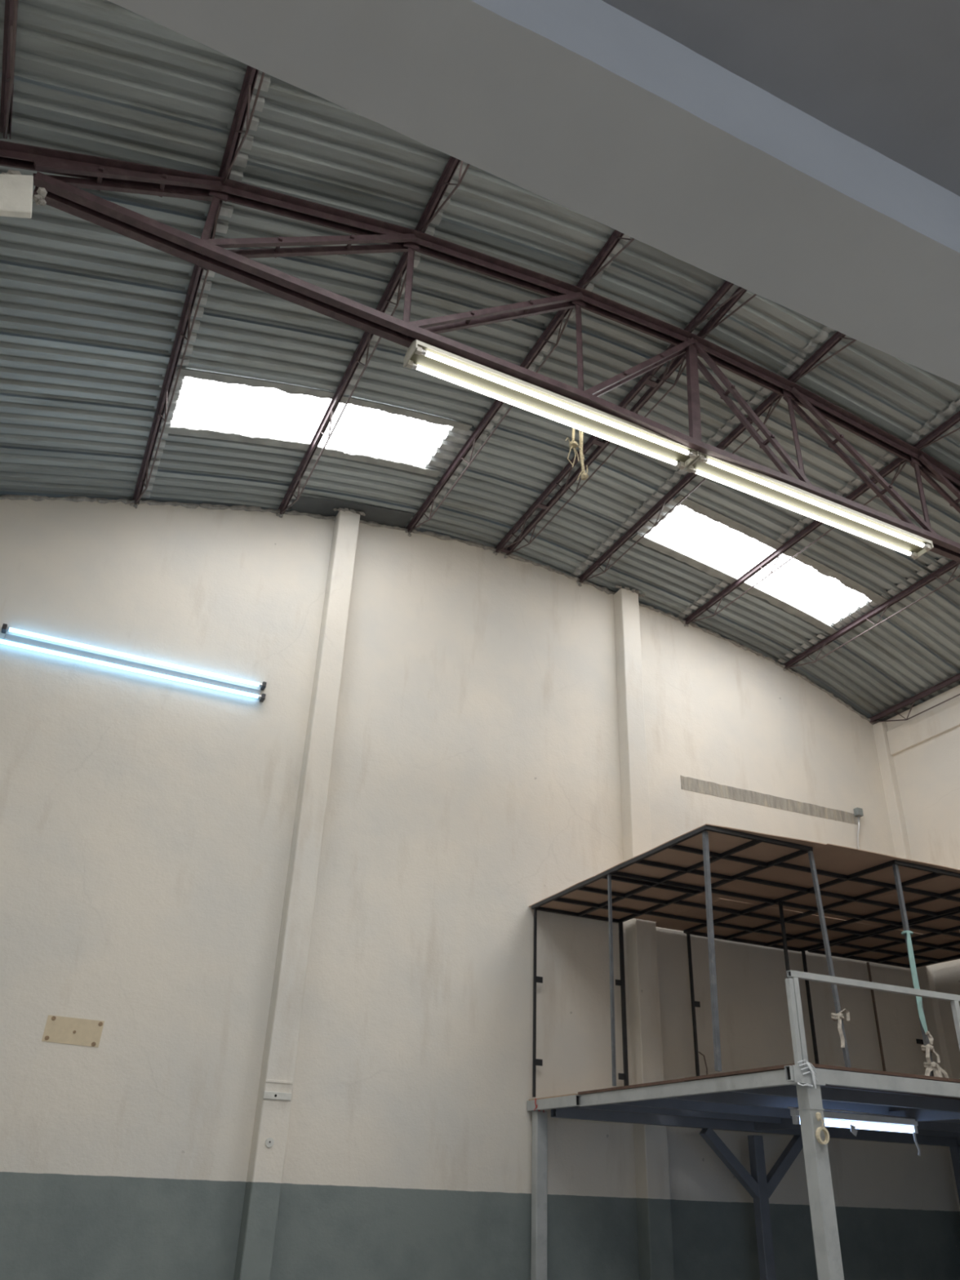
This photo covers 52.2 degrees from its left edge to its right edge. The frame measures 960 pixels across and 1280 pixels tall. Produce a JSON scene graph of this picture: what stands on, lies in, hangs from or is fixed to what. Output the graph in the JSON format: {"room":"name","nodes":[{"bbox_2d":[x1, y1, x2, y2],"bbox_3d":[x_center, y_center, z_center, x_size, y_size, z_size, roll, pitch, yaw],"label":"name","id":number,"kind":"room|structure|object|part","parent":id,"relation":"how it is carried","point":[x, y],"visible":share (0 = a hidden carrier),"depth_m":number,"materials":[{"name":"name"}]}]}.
{"room":"warehouse","nodes":[
{"label":"warehouse","id":0,"kind":"room"},
{"bbox_2d":[0,494,959,1279],"bbox_3d":[0.109,2.595,9.824,11.830,8.370,0.244,15,-32,-21],"label":"wall","id":1,"kind":"structure","parent":0,"point":[147,821],"depth_m":9.25,"materials":[{"name":"paint"}]},
{"bbox_2d":[41,1015,104,1047],"bbox_3d":[-3.191,3.071,7.691,0.428,0.200,0.010,15,-32,-21],"label":"wall plate","id":2,"kind":"object","parent":1,"relation":"attached to","point":[59,1029],"visible":1,"depth_m":7.69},
{"bbox_2d":[0,623,266,702],"bbox_3d":[-3.249,0.220,9.158,2.531,0.198,0.090,15,-32,-21],"label":"strip light","id":3,"kind":"object","parent":1,"relation":"attached to","point":[9,639],"visible":1,"depth_m":9.14,"materials":[{"name":"glass"}]},
{"bbox_2d":[233,507,365,1279],"bbox_3d":[-1.619,2.127,8.929,0.378,8.182,0.236,15,-32,-21],"label":"column","id":4,"kind":"structure","parent":1,"relation":"attached to","point":[254,1260],"depth_m":8.59,"materials":[{"name":"paint"}]},
{"bbox_3d":[-1.641,3.692,7.936,0.227,0.056,0.020,15,-32,-21],"label":"patch plate","id":5,"kind":"part","parent":4,"relation":"part of","materials":[{"name":"white paint"}]},
{"bbox_2d":[613,584,674,1279],"bbox_3d":[1.699,2.968,10.249,0.411,8.251,0.245,15,-32,-21],"label":"column","id":6,"kind":"structure","parent":1,"relation":"attached to","point":[655,1233],"depth_m":9.94,"materials":[{"name":"paint"}]},
{"bbox_2d":[853,807,863,848],"bbox_3d":[4.763,2.631,12.161,0.128,1.135,0.075,15,-32,-21],"label":"junction box","id":7,"kind":"object","parent":1,"relation":"attached to","point":[858,812],"visible":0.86,"depth_m":12.37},
{"bbox_2d":[0,0,959,720],"bbox_3d":[1.982,-2.237,8.444,11.653,1.272,9.482,15,-32,-21],"label":"ceiling","id":8,"kind":"structure","parent":0,"point":[91,313],"depth_m":8.82,"materials":[{"name":"metal"}]},
{"bbox_2d":[0,0,17,139],"bbox_3d":[-2.123,-3.850,4.533,0.112,0.255,3.764,15,-32,-21],"label":"joist","id":9,"kind":"object","parent":8,"relation":"attached to","point":[11,14],"visible":1,"depth_m":5.62,"materials":[{"name":"red metal"}]},
{"bbox_3d":[-2.666,-3.267,5.566,0.080,0.217,0.381,15,-32,-21],"label":"web rod","id":10,"kind":"part","parent":9,"relation":"part of","materials":[{"name":"metal"}]},
{"bbox_2d":[132,200,222,504],"bbox_3d":[-2.630,-2.185,8.318,0.105,0.256,4.029,15,-32,-21],"label":"roof purlin","id":11,"kind":"object","parent":8,"relation":"attached to","point":[184,322],"visible":0.88,"depth_m":8.26,"materials":[{"name":"red metal"}]},
{"bbox_3d":[-3.220,-1.556,9.436,0.074,0.219,0.381,15,-32,-21],"label":"web rod","id":12,"kind":"part","parent":11,"relation":"part of","materials":[{"name":"metal"}]},
{"bbox_3d":[-2.772,-2.010,8.602,0.074,0.219,0.381,15,-32,-21],"label":"web rod","id":13,"kind":"part","parent":11,"relation":"part of","materials":[{"name":"metal"}]},
{"bbox_3d":[-2.323,-2.464,7.768,0.074,0.219,0.381,15,-32,-21],"label":"web rod","id":14,"kind":"part","parent":11,"relation":"part of","materials":[{"name":"metal"}]},
{"bbox_2d":[217,65,265,183],"bbox_3d":[-0.958,-3.879,5.207,0.105,0.256,3.816,15,-32,-21],"label":"joist","id":15,"kind":"object","parent":8,"relation":"attached to","point":[242,109],"visible":0.72,"depth_m":6.30,"materials":[{"name":"red metal"}]},
{"bbox_3d":[-1.491,-3.307,6.220,0.074,0.219,0.381,15,-32,-21],"label":"web rod","id":16,"kind":"part","parent":15,"relation":"part of","materials":[{"name":"metal"}]},
{"bbox_2d":[278,251,415,514],"bbox_3d":[-1.317,-2.163,9.049,0.091,0.258,3.971,15,-32,-21],"label":"roof purlin","id":17,"kind":"object","parent":8,"relation":"attached to","point":[396,279],"visible":0.88,"depth_m":8.90,"materials":[{"name":"red metal"}]},
{"bbox_3d":[-1.895,-1.547,10.144,0.061,0.222,0.381,15,-32,-21],"label":"web rod","id":18,"kind":"part","parent":17,"relation":"part of","materials":[{"name":"metal"}]},
{"bbox_3d":[-1.447,-2.001,9.310,0.061,0.222,0.381,15,-32,-21],"label":"web rod","id":19,"kind":"part","parent":17,"relation":"part of","materials":[{"name":"metal"}]},
{"bbox_3d":[-0.999,-2.456,8.476,0.061,0.222,0.381,15,-32,-21],"label":"web rod","id":20,"kind":"part","parent":17,"relation":"part of","materials":[{"name":"metal"}]},
{"bbox_3d":[-0.678,-2.780,7.880,0.061,0.222,0.381,15,-32,-21],"label":"web rod","id":21,"kind":"part","parent":17,"relation":"part of","materials":[{"name":"metal"}]},
{"bbox_2d":[414,155,470,232],"bbox_3d":[0.355,-3.858,5.938,0.090,0.258,3.874,15,-32,-21],"label":"joist","id":22,"kind":"object","parent":8,"relation":"attached to","point":[428,214],"visible":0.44,"depth_m":7.15,"materials":[{"name":"red metal"}]},
{"bbox_3d":[-0.166,-3.299,6.928,0.061,0.222,0.381,15,-32,-21],"label":"web rod","id":23,"kind":"part","parent":22,"relation":"part of","materials":[{"name":"metal"}]},
{"bbox_2d":[0,140,959,562],"bbox_3d":[1.912,-2.024,8.350,11.294,1.357,0.178,16,-32,-23],"label":"roof truss","id":24,"kind":"object","parent":8,"relation":"attached to","point":[64,193],"visible":0.93,"depth_m":7.30,"materials":[{"name":"red metal"}]},
{"bbox_2d":[403,339,699,470],"bbox_3d":[0.613,-1.807,7.547,2.531,0.292,0.220,16,-32,-23],"label":"strip light","id":25,"kind":"object","parent":24,"relation":"hanging from","point":[420,356],"visible":0.94,"depth_m":7.44,"materials":[{"name":"metal"}]},
{"bbox_3d":[-0.497,-2.061,7.007,0.015,0.111,0.220,16,-32,-23],"label":"plate","id":26,"kind":"part","parent":25,"relation":"part of","materials":[{"name":"metal"}]},
{"bbox_3d":[1.722,-1.502,8.059,0.015,0.111,0.220,16,-32,-23],"label":"plate","id":27,"kind":"part","parent":25,"relation":"part of","materials":[{"name":"metal"}]},
{"bbox_2d":[564,427,584,467],"bbox_3d":[0.735,-1.585,7.616,0.149,0.541,0.199,-1,-30,6],"label":"rope","id":28,"kind":"object","parent":24,"relation":"hanging from","point":[573,444],"visible":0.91,"depth_m":7.63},
{"bbox_2d":[577,430,588,480],"bbox_3d":[0.826,-1.519,7.615,0.108,0.653,0.212,15,-32,-21],"label":"rope","id":29,"kind":"object","parent":24,"relation":"hanging from","point":[584,476],"visible":0.81,"depth_m":7.60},
{"bbox_2d":[684,452,933,559],"bbox_3d":[2.897,-1.191,8.526,2.551,0.252,0.222,15,-32,-21],"label":"strip light","id":30,"kind":"object","parent":24,"relation":"hanging from","point":[761,486],"visible":0.93,"depth_m":8.46,"materials":[{"name":"metal"}]},
{"bbox_3d":[1.750,-1.493,8.073,0.013,0.111,0.220,15,-32,-21],"label":"plate","id":31,"kind":"part","parent":30,"relation":"part of","materials":[{"name":"metal"}]},
{"bbox_3d":[4.041,-0.834,8.947,0.013,0.111,0.220,15,-32,-21],"label":"plate","id":32,"kind":"part","parent":30,"relation":"part of","materials":[{"name":"metal"}]},
{"bbox_2d":[406,284,578,533],"bbox_3d":[0.006,-2.024,9.721,0.069,0.259,3.912,15,-32,-21],"label":"joist","id":33,"kind":"object","parent":8,"relation":"attached to","point":[560,315],"visible":0.81,"depth_m":9.73,"materials":[{"name":"red metal"}]},
{"bbox_3d":[-0.561,-1.422,10.793,0.042,0.226,0.381,15,-32,-21],"label":"web rod","id":34,"kind":"part","parent":33,"relation":"part of","materials":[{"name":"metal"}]},
{"bbox_3d":[-0.112,-1.876,9.959,0.042,0.226,0.381,15,-32,-21],"label":"web rod","id":35,"kind":"part","parent":33,"relation":"part of","materials":[{"name":"metal"}]},
{"bbox_3d":[0.656,-2.655,8.530,0.042,0.226,0.381,15,-32,-21],"label":"web rod","id":36,"kind":"part","parent":33,"relation":"part of","materials":[{"name":"metal"}]},
{"bbox_2d":[495,328,686,553],"bbox_3d":[1.063,-1.806,10.198,0.155,0.258,3.867,15,-32,-21],"label":"joist","id":37,"kind":"object","parent":8,"relation":"attached to","point":[646,380],"visible":0.77,"depth_m":10.31,"materials":[{"name":"red metal"}]},
{"bbox_3d":[0.289,-1.071,11.719,0.120,0.015,0.060,15,-32,-21],"label":"tie plate","id":38,"kind":"part","parent":37,"relation":"part of","materials":[{"name":"red metal"}]},
{"bbox_3d":[0.448,-1.230,11.230,0.016,0.227,0.381,15,-32,-21],"label":"web rod","id":39,"kind":"part","parent":37,"relation":"part of","materials":[{"name":"metal"}]},
{"bbox_3d":[0.703,-1.490,10.949,0.120,0.015,0.060,15,-32,-21],"label":"tie plate","id":40,"kind":"part","parent":37,"relation":"part of","materials":[{"name":"red metal"}]},
{"bbox_3d":[0.896,-1.684,10.396,0.016,0.227,0.381,15,-32,-21],"label":"web rod","id":41,"kind":"part","parent":37,"relation":"part of","materials":[{"name":"metal"}]},
{"bbox_3d":[1.216,-2.009,9.996,0.120,0.015,0.060,15,-32,-21],"label":"tie plate","id":42,"kind":"part","parent":37,"relation":"part of","materials":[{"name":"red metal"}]},
{"bbox_3d":[1.621,-2.420,9.242,0.120,0.015,0.060,15,-32,-21],"label":"tie plate","id":43,"kind":"part","parent":37,"relation":"part of","materials":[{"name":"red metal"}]},
{"bbox_3d":[1.665,-2.462,8.967,0.016,0.227,0.381,15,-32,-21],"label":"web rod","id":44,"kind":"part","parent":37,"relation":"part of","materials":[{"name":"metal"}]},
{"bbox_2d":[506,333,698,555],"bbox_3d":[1.141,-1.784,10.232,0.050,0.258,3.862,15,-32,-21],"label":"joist","id":45,"kind":"object","parent":8,"relation":"attached to","point":[679,360],"visible":0.67,"depth_m":10.20,"materials":[{"name":"red metal"}]},
{"bbox_3d":[0.572,-1.197,11.279,0.016,0.228,0.381,15,-32,-21],"label":"web rod","id":46,"kind":"part","parent":45,"relation":"part of","materials":[{"name":"metal"}]},
{"bbox_3d":[1.020,-1.652,10.445,0.016,0.228,0.381,15,-32,-21],"label":"web rod","id":47,"kind":"part","parent":45,"relation":"part of","materials":[{"name":"metal"}]},
{"bbox_3d":[1.788,-2.430,9.016,0.016,0.228,0.381,15,-32,-21],"label":"web rod","id":48,"kind":"part","parent":45,"relation":"part of","materials":[{"name":"metal"}]},
{"bbox_2d":[577,229,635,288],"bbox_3d":[1.678,-3.719,6.611,0.069,0.259,3.933,15,-32,-21],"label":"joist","id":49,"kind":"object","parent":8,"relation":"attached to","point":[593,270],"visible":0.31,"depth_m":7.92,"materials":[{"name":"red metal"}]},
{"bbox_3d":[1.168,-3.174,7.577,0.042,0.226,0.381,15,-32,-21],"label":"web rod","id":50,"kind":"part","parent":49,"relation":"part of","materials":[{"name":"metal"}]},
{"bbox_2d":[578,391,782,583],"bbox_3d":[2.050,-1.469,10.575,0.060,0.259,3.821,15,-32,-21],"label":"joist","id":51,"kind":"object","parent":8,"relation":"attached to","point":[768,402],"visible":0.73,"depth_m":10.62,"materials":[{"name":"red metal"}]},
{"bbox_3d":[1.481,-0.893,11.602,0.032,0.227,0.381,15,-32,-21],"label":"web rod","id":52,"kind":"part","parent":51,"relation":"part of","materials":[{"name":"metal"}]},
{"bbox_3d":[1.929,-1.347,10.768,0.032,0.227,0.381,15,-32,-21],"label":"web rod","id":53,"kind":"part","parent":51,"relation":"part of","materials":[{"name":"metal"}]},
{"bbox_3d":[2.698,-2.126,9.339,0.032,0.227,0.381,15,-32,-21],"label":"web rod","id":54,"kind":"part","parent":51,"relation":"part of","materials":[{"name":"metal"}]},
{"bbox_2d":[684,280,743,333],"bbox_3d":[2.688,-3.512,7.069,0.051,0.258,3.978,15,-32,-21],"label":"joist","id":55,"kind":"object","parent":8,"relation":"attached to","point":[701,316],"visible":0.13,"depth_m":8.41,"materials":[{"name":"red metal"}]},
{"bbox_2d":[697,286,756,338],"bbox_3d":[2.812,-3.478,7.122,0.050,0.258,3.984,15,-32,-21],"label":"joist","id":56,"kind":"object","parent":8,"relation":"attached to","point":[713,322],"visible":0.12,"depth_m":8.48,"materials":[{"name":"red metal"}]},
{"bbox_2d":[684,455,910,624],"bbox_3d":[3.446,-0.954,11.084,0.069,0.259,3.759,15,-32,-21],"label":"joist","id":57,"kind":"object","parent":8,"relation":"attached to","point":[895,464],"visible":0.72,"depth_m":11.15,"materials":[{"name":"red metal"}]},
{"bbox_3d":[2.889,-0.391,12.086,0.042,0.226,0.381,15,-32,-21],"label":"web rod","id":58,"kind":"part","parent":57,"relation":"part of","materials":[{"name":"metal"}]},
{"bbox_3d":[3.337,-0.845,11.252,0.042,0.226,0.381,15,-32,-21],"label":"web rod","id":59,"kind":"part","parent":57,"relation":"part of","materials":[{"name":"metal"}]},
{"bbox_3d":[4.106,-1.623,9.822,0.042,0.226,0.381,15,-32,-21],"label":"web rod","id":60,"kind":"part","parent":57,"relation":"part of","materials":[{"name":"metal"}]},
{"bbox_2d":[786,331,856,382],"bbox_3d":[3.722,-3.163,7.465,0.060,0.259,4.024,15,-32,-21],"label":"joist","id":61,"kind":"object","parent":8,"relation":"attached to","point":[805,368],"visible":0.36,"depth_m":8.77,"materials":[{"name":"red metal"}]},
{"bbox_3d":[3.210,-2.645,8.386,0.032,0.227,0.381,15,-32,-21],"label":"web rod","id":62,"kind":"part","parent":61,"relation":"part of","materials":[{"name":"metal"}]},
{"bbox_2d":[783,560,959,669],"bbox_3d":[4.830,-0.356,11.541,0.095,0.258,3.696,15,-32,-21],"label":"joist","id":63,"kind":"object","parent":8,"relation":"attached to","point":[936,574],"visible":1,"depth_m":11.71,"materials":[{"name":"red metal"}]},
{"bbox_3d":[4.284,0.194,12.517,0.065,0.221,0.381,15,-32,-21],"label":"web rod","id":64,"kind":"part","parent":63,"relation":"part of","materials":[{"name":"metal"}]},
{"bbox_3d":[4.733,-0.261,11.683,0.065,0.221,0.381,15,-32,-21],"label":"web rod","id":65,"kind":"part","parent":63,"relation":"part of","materials":[{"name":"metal"}]},
{"bbox_3d":[5.181,-0.715,10.849,0.065,0.221,0.381,15,-32,-21],"label":"web rod","id":66,"kind":"part","parent":63,"relation":"part of","materials":[{"name":"metal"}]},
{"bbox_2d":[869,673,959,722],"bbox_3d":[6.076,0.403,11.832,0.060,0.258,3.643,15,-32,-21],"label":"joist","id":67,"kind":"object","parent":8,"relation":"attached to","point":[955,678],"visible":1,"depth_m":12.69,"materials":[{"name":"red metal"}]},
{"bbox_3d":[5.555,0.942,12.793,0.013,0.228,0.381,15,-32,-21],"label":"web rod","id":68,"kind":"part","parent":67,"relation":"part of","materials":[{"name":"metal"}]},
{"bbox_3d":[6.075,0.419,11.823,0.015,0.222,3.642,15,-32,-21],"label":"rod","id":69,"kind":"part","parent":67,"relation":"part of","materials":[{"name":"metal"}]},
{"bbox_2d":[913,410,959,449],"bbox_3d":[5.118,-2.648,7.974,0.068,0.259,4.087,15,-32,-21],"label":"joist","id":70,"kind":"object","parent":8,"relation":"attached to","point":[929,439],"visible":0.86,"depth_m":9.36,"materials":[{"name":"red metal"}]},
{"bbox_3d":[5.105,-2.634,7.959,0.041,0.220,4.087,15,-32,-21],"label":"rod","id":71,"kind":"part","parent":70,"relation":"part of","materials":[{"name":"metal"}]},
{"bbox_2d":[601,0,959,196],"bbox_3d":[4.567,-1.246,1.081,11.430,0.170,4.740,15,-32,-21],"label":"ceiling","id":72,"kind":"structure","parent":0,"point":[884,75],"depth_m":1.65,"materials":[{"name":"paint"}]},
{"bbox_2d":[884,684,959,1079],"bbox_3d":[8.154,1.570,6.424,0.200,7.366,13.000,15,-32,-21],"label":"wall","id":73,"kind":"structure","parent":0,"point":[927,772],"depth_m":12.18,"materials":[{"name":"paint"}]},
{"bbox_2d":[107,0,959,385],"bbox_3d":[3.506,-0.091,3.001,11.430,0.362,0.240,15,-32,-21],"label":"beam","id":74,"kind":"structure","parent":73,"relation":"attached to","point":[587,108],"depth_m":1.62,"materials":[{"name":"paint"}]},
{"bbox_2d":[872,721,959,1216],"bbox_3d":[5.286,4.329,11.475,0.123,7.342,0.183,15,-32,-21],"label":"trim","id":75,"kind":"structure","parent":73,"relation":"attached to","point":[893,801],"depth_m":12.39,"materials":[{"name":"paint"}]},
{"bbox_2d":[886,697,959,755],"bbox_3d":[7.102,-0.280,10.008,0.050,0.340,7.690,15,-32,-21],"label":"trim","id":76,"kind":"structure","parent":73,"relation":"attached to","point":[945,717],"depth_m":12.56,"materials":[{"name":"paint"}]},
{"bbox_3d":[2.726,3.498,2.582,11.830,0.150,13.200,15,-32,-21],"label":"floor","id":77,"kind":"structure","parent":0,"visible":0},
{"bbox_2d":[526,1062,959,1279],"bbox_3d":[3.537,5.082,7.904,5.380,2.393,3.650,15,-32,-21],"label":"mezzanine","id":78,"kind":"object","parent":77,"relation":"on","point":[758,1100],"visible":0.94,"depth_m":8.00,"materials":[{"name":"grey metal"}]},
{"bbox_3d":[1.117,4.172,8.855,1.090,0.010,0.840,15,-32,-21],"label":"deck panel","id":79,"kind":"part","parent":78,"relation":"part of","materials":[{"name":"brown wood"}]},
{"bbox_3d":[1.463,3.932,8.424,1.241,0.020,0.328,15,-32,-21],"label":"deck panel","id":80,"kind":"part","parent":78,"relation":"part of","materials":[{"name":"brown wood"}]},
{"bbox_3d":[1.790,3.601,7.815,1.241,0.020,1.196,15,-32,-21],"label":"deck panel","id":81,"kind":"part","parent":78,"relation":"part of","materials":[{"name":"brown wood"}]},
{"bbox_2d":[531,825,851,1097],"bbox_3d":[1.912,3.002,8.548,1.886,1.748,2.970,15,-32,-21],"label":"canopy frame","id":82,"kind":"object","parent":78,"relation":"on","point":[655,882],"visible":0.98,"depth_m":8.52,"materials":[{"name":"black metal"}]},
{"bbox_3d":[0.523,3.428,9.369,0.023,1.716,0.023,15,-32,-21],"label":"post","id":83,"kind":"part","parent":82,"relation":"part of","materials":[{"name":"black metal"}]},
{"bbox_2d":[528,875,686,919],"bbox_3d":[1.259,2.540,9.569,1.100,0.012,1.270,15,-32,-21],"label":"sheet","id":84,"kind":"object","parent":82,"relation":"on","point":[601,884],"visible":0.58,"depth_m":9.50,"materials":[{"name":"brown wood"}]},
{"bbox_3d":[1.110,2.822,8.258,0.044,1.716,0.034,15,-32,-21],"label":"post","id":85,"kind":"part","parent":82,"relation":"part of","materials":[{"name":"grey metal"}]},
{"bbox_3d":[1.427,3.666,9.725,0.033,1.716,0.033,15,-32,-21],"label":"post","id":86,"kind":"part","parent":82,"relation":"part of","materials":[{"name":"black metal"}]},
{"bbox_2d":[634,893,721,921],"bbox_3d":[1.941,2.669,9.747,0.310,0.012,1.083,15,-32,-21],"label":"sheet","id":87,"kind":"object","parent":82,"relation":"on","point":[673,908],"visible":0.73,"depth_m":9.75,"materials":[{"name":"brown wood"}]},
{"bbox_2d":[595,823,826,889],"bbox_3d":[1.908,1.883,8.361,1.100,0.012,1.740,15,-32,-21],"label":"sheet","id":88,"kind":"object","parent":82,"relation":"on","point":[718,842],"visible":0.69,"depth_m":8.22,"materials":[{"name":"brown wood"}]},
{"bbox_3d":[1.687,2.217,7.148,0.043,1.718,0.124,-23,-38,37],"label":"post","id":89,"kind":"part","parent":82,"relation":"part of","materials":[{"name":"grey metal"}]},
{"bbox_3d":[2.661,2.435,7.464,0.029,1.718,0.120,17,-32,-24],"label":"post","id":90,"kind":"part","parent":82,"relation":"part of","materials":[{"name":"grey metal"}]},
{"bbox_2d":[831,1008,849,1047],"bbox_3d":[2.654,2.861,7.213,0.125,0.276,0.110,15,-32,-21],"label":"rag","id":91,"kind":"object","parent":82,"relation":"attached to","point":[838,1016],"visible":1,"depth_m":7.21,"materials":[{"name":"white fabric"}]},
{"bbox_3d":[2.010,2.701,6.089,0.155,0.099,0.008,15,-32,-21],"label":"splice plate","id":92,"kind":"part","parent":78,"relation":"part of","materials":[{"name":"grey metal"}]},
{"bbox_3d":[2.044,2.781,6.138,0.190,0.012,0.130,15,-32,-21],"label":"cap plate","id":93,"kind":"part","parent":78,"relation":"part of","materials":[{"name":"grey metal"}]},
{"bbox_2d":[797,1059,817,1088],"bbox_3d":[2.032,2.695,6.089,0.165,0.162,0.014,15,-32,-21],"label":"wire","id":94,"kind":"object","parent":78,"relation":"attached to","point":[807,1063],"visible":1,"depth_m":6.10,"materials":[{"name":"white plastic"}]},
{"bbox_3d":[2.312,3.070,6.846,1.241,0.020,1.241,15,-32,-21],"label":"deck panel","id":95,"kind":"part","parent":78,"relation":"part of","materials":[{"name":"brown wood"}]},
{"bbox_2d":[815,1111,823,1126],"bbox_3d":[2.070,2.921,5.973,0.040,0.080,0.034,-14,-34,27],"label":"knot","id":96,"kind":"object","parent":78,"relation":"attached to","point":[818,1114],"visible":1,"depth_m":5.97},
{"bbox_2d":[683,859,959,1076],"bbox_3d":[3.495,3.417,9.169,1.638,1.747,2.976,15,-32,-21],"label":"canopy frame","id":97,"kind":"object","parent":78,"relation":"on","point":[900,886],"visible":0.79,"depth_m":9.54,"materials":[{"name":"black metal"}]},
{"bbox_3d":[2.190,3.867,10.026,0.026,1.716,0.026,15,-32,-21],"label":"post","id":98,"kind":"part","parent":97,"relation":"part of","materials":[{"name":"black metal"}]},
{"bbox_3d":[2.799,3.210,8.822,0.035,1.716,0.025,15,-32,-21],"label":"post","id":99,"kind":"part","parent":97,"relation":"part of","materials":[{"name":"black metal"}]},
{"bbox_2d":[655,898,922,954],"bbox_3d":[3.212,3.052,10.333,2.582,0.012,1.260,15,-32,-21],"label":"sheet","id":100,"kind":"object","parent":97,"relation":"on","point":[697,913],"visible":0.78,"depth_m":10.24,"materials":[{"name":"brown wood"}]},
{"bbox_3d":[3.600,4.239,10.582,0.028,1.716,0.028,15,-32,-21],"label":"post","id":101,"kind":"part","parent":97,"relation":"part of","materials":[{"name":"black metal"}]},
{"bbox_2d":[697,843,959,915],"bbox_3d":[3.096,2.183,8.805,1.495,0.011,1.790,15,-32,-21],"label":"sheet","id":102,"kind":"object","parent":97,"relation":"on","point":[832,858],"visible":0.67,"depth_m":8.64,"materials":[{"name":"brown wood"}]},
{"bbox_2d":[824,876,959,933],"bbox_3d":[4.405,2.527,9.321,1.397,0.012,1.790,15,-32,-21],"label":"sheet","id":103,"kind":"object","parent":97,"relation":"on","point":[951,883],"visible":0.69,"depth_m":9.42,"materials":[{"name":"brown wood"}]},
{"bbox_3d":[3.424,2.617,7.731,0.031,1.716,0.031,15,-32,-21],"label":"post","id":104,"kind":"part","parent":97,"relation":"part of","materials":[{"name":"grey metal"}]},
{"bbox_2d":[901,930,927,1033],"bbox_3d":[3.407,2.677,7.684,0.124,0.774,0.096,15,-32,-21],"label":"ribbon","id":105,"kind":"object","parent":97,"relation":"hanging from","point":[912,962],"visible":0.98,"depth_m":7.66,"materials":[{"name":"fabric"}]},
{"bbox_2d":[925,1031,933,1044],"bbox_3d":[3.417,3.023,7.448,0.053,0.099,0.029,8,-30,-10],"label":"rag","id":106,"kind":"object","parent":97,"relation":"attached to","point":[931,1038],"visible":1,"depth_m":7.45,"materials":[{"name":"white fabric"}]},
{"bbox_2d":[920,1043,940,1063],"bbox_3d":[3.392,3.135,7.420,0.132,0.146,0.111,15,-32,-21],"label":"rag","id":107,"kind":"object","parent":97,"relation":"attached to","point":[927,1048],"visible":1,"depth_m":7.40,"materials":[{"name":"white fabric"}]},
{"bbox_2d":[923,1062,949,1078],"bbox_3d":[3.395,3.270,7.347,0.259,0.198,0.117,15,-32,-21],"label":"rag","id":108,"kind":"object","parent":97,"relation":"attached to","point":[937,1070],"visible":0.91,"depth_m":7.34,"materials":[{"name":"white fabric"}]},
{"bbox_2d":[815,1126,829,1144],"bbox_3d":[2.076,3.003,5.938,0.086,0.096,0.024,15,-32,-21],"label":"tape roll","id":109,"kind":"object","parent":78,"relation":"hanging from","point":[824,1130],"visible":1,"depth_m":5.93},
{"bbox_2d":[787,1106,920,1155],"bbox_3d":[2.923,3.823,7.621,1.290,0.287,0.063,15,-32,-21],"label":"strip light","id":110,"kind":"object","parent":78,"relation":"attached to","point":[875,1118],"visible":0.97,"depth_m":7.68,"materials":[{"name":"white plastic"}]},
{"bbox_2d":[785,969,959,1066],"bbox_3d":[4.381,3.057,7.204,5.296,0.615,0.045,15,-32,-21],"label":"guard rail","id":111,"kind":"object","parent":78,"relation":"on","point":[795,1011],"visible":0.98,"depth_m":6.46,"materials":[{"name":"grey metal"}]},
{"bbox_3d":[2.005,2.453,6.252,0.036,0.561,0.040,15,-32,-21],"label":"post","id":112,"kind":"part","parent":111,"relation":"part of","materials":[{"name":"grey metal"}]},
{"bbox_3d":[2.046,2.456,6.278,0.042,0.565,0.040,15,-32,-21],"label":"post","id":113,"kind":"part","parent":111,"relation":"part of","materials":[{"name":"grey metal"}]},
{"bbox_3d":[4.403,2.811,7.352,5.268,0.040,0.040,15,-32,-21],"label":"rail","id":114,"kind":"part","parent":111,"relation":"part of","materials":[{"name":"grey metal"}]},
{"bbox_3d":[3.345,2.776,6.802,0.042,0.515,0.040,15,-32,-21],"label":"post","id":115,"kind":"part","parent":111,"relation":"part of","materials":[{"name":"grey metal"}]},
{"bbox_2d":[807,911,959,1071],"bbox_3d":[4.986,3.808,9.754,1.581,1.747,2.970,15,-32,-21],"label":"canopy frame","id":116,"kind":"object","parent":78,"relation":"on","point":[948,931],"visible":0.6,"depth_m":10.81,"materials":[{"name":"black metal"}]},
{"bbox_3d":[4.478,4.491,10.966,0.020,1.716,0.020,15,-32,-21],"label":"post","id":117,"kind":"part","parent":116,"relation":"part of","materials":[{"name":"black metal"}]},
{"bbox_2d":[843,933,959,968],"bbox_3d":[4.938,3.504,11.008,1.227,0.012,1.271,15,-32,-21],"label":"sheet","id":118,"kind":"object","parent":116,"relation":"on","point":[939,953],"visible":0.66,"depth_m":11.00,"materials":[{"name":"brown wood"}]},
{"bbox_2d":[926,924,959,940],"bbox_3d":[5.625,2.848,9.802,1.297,0.011,1.790,15,-32,-21],"label":"sheet","id":119,"kind":"object","parent":116,"relation":"on","point":[957,931],"visible":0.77,"depth_m":10.33,"materials":[{"name":"brown wood"}]},
{"bbox_3d":[3.426,3.363,7.285,1.216,0.020,1.241,15,-32,-21],"label":"deck panel","id":120,"kind":"part","parent":78,"relation":"part of","materials":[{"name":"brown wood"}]},
{"bbox_3d":[-2.359,-1.095,2.224,0.200,7.130,13.000,15,-32,-21],"label":"wall","id":121,"kind":"structure","parent":0,"visible":0},
{"bbox_2d":[0,169,47,218],"bbox_3d":[-2.897,-2.577,5.691,0.642,0.560,0.119,15,-32,-21],"label":"block","id":122,"kind":"object","parent":121,"relation":"attached to","point":[16,197],"visible":1,"depth_m":5.76,"materials":[{"name":"white paint"}]}
]}

